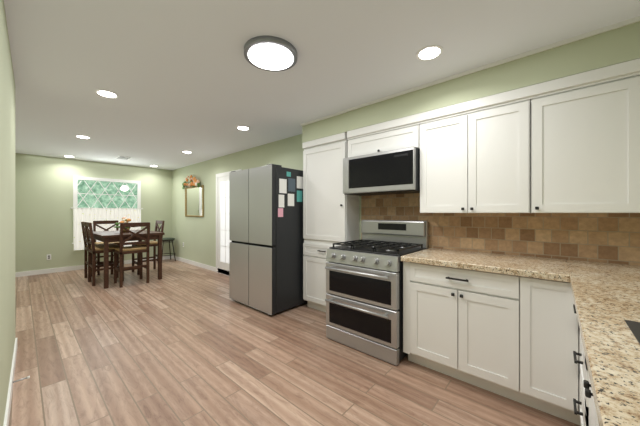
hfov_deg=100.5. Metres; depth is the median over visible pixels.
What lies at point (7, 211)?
wall
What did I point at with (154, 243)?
chair
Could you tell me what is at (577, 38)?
crown molding
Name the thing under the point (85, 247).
chair
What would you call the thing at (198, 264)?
baseboard
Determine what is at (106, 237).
dining table
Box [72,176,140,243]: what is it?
window
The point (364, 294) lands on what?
range
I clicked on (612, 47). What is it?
soffit
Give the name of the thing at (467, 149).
upper cabinet
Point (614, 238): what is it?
tile backsplash
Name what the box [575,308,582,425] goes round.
base cabinet
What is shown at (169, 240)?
stool
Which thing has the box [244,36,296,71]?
light
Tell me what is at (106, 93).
recessed light
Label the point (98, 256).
chair
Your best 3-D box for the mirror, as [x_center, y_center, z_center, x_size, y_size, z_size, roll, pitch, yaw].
[-3.133,-0.419,6.454,1.110,1.022,0.125,0,0,42]
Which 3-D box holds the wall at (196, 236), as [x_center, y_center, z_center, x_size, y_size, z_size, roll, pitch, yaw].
[-0.788,0.040,4.558,9.080,2.460,0.150,0,0,42]
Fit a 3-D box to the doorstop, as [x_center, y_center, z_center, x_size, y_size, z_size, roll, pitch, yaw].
[-2.169,1.210,1.932,0.020,0.020,0.083,0,0,42]
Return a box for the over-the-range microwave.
[343,147,419,195]
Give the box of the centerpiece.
[114,217,131,231]
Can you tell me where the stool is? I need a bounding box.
[157,238,175,260]
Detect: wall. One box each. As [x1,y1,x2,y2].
[0,0,14,425]
[15,153,171,271]
[172,134,360,266]
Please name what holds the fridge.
on the floor
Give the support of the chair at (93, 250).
on the floor
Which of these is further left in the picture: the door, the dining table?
the dining table
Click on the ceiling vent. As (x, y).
(123, 157)
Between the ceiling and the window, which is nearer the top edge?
the ceiling
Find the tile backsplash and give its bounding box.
[361,193,639,265]
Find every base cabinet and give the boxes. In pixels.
[403,261,502,395]
[503,274,562,418]
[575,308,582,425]
[583,348,598,425]
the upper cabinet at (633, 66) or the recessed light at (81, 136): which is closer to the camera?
the upper cabinet at (633, 66)
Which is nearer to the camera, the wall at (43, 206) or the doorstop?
the doorstop
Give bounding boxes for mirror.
[182,175,203,216]
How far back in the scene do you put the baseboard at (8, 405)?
1.81 m
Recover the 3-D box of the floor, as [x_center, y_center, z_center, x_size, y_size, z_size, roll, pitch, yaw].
[-1.890,1.320,3.316,9.080,0.100,3.470,0,0,42]
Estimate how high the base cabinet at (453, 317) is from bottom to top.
0.868 m
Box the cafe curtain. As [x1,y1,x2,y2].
[71,207,142,249]
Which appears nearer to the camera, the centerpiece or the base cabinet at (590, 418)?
the base cabinet at (590, 418)
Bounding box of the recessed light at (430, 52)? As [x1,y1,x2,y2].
[416,45,442,60]
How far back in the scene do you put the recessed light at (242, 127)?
3.73 m
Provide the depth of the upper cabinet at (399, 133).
2.77 m
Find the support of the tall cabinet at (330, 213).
on the floor
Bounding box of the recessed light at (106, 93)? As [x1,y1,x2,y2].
[95,90,118,97]
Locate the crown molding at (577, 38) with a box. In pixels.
[301,16,639,125]
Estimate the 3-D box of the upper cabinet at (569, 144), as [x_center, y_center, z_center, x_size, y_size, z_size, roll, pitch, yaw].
[1.857,-0.469,1.895,0.680,0.938,0.300,0,0,42]
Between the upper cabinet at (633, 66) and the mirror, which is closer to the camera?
the upper cabinet at (633, 66)
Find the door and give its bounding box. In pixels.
[216,169,241,274]
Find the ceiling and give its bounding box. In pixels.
[4,0,639,169]
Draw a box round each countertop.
[401,248,564,281]
[561,259,639,425]
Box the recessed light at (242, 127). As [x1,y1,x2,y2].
[236,126,249,129]
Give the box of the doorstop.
[13,376,29,382]
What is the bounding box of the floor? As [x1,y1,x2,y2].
[9,259,579,425]
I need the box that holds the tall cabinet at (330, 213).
[302,132,358,311]
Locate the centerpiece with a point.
(126, 220)
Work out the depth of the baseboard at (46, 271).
5.69 m
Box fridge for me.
[229,164,307,314]
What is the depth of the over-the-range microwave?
2.67 m
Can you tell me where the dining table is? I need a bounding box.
[90,230,164,288]
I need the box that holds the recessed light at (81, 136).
[75,135,90,138]
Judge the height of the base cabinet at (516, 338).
0.868 m
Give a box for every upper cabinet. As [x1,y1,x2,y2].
[347,115,414,157]
[415,90,514,212]
[515,62,626,212]
[627,58,639,212]
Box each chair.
[81,222,116,277]
[85,222,123,285]
[93,220,123,274]
[114,222,149,287]
[132,220,164,274]
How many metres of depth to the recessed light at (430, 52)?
1.97 m
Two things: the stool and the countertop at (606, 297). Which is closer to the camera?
the countertop at (606, 297)
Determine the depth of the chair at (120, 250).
4.71 m
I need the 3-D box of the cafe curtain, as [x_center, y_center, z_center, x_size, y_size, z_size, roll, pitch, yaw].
[-5.005,0.347,6.326,0.123,0.945,1.345,0,0,42]
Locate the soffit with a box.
[302,22,639,142]
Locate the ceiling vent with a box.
[115,155,132,159]
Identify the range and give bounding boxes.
[325,220,427,365]
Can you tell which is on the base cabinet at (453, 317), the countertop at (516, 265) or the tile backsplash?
the countertop at (516, 265)
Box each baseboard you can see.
[3,338,16,425]
[15,256,171,276]
[172,255,228,275]

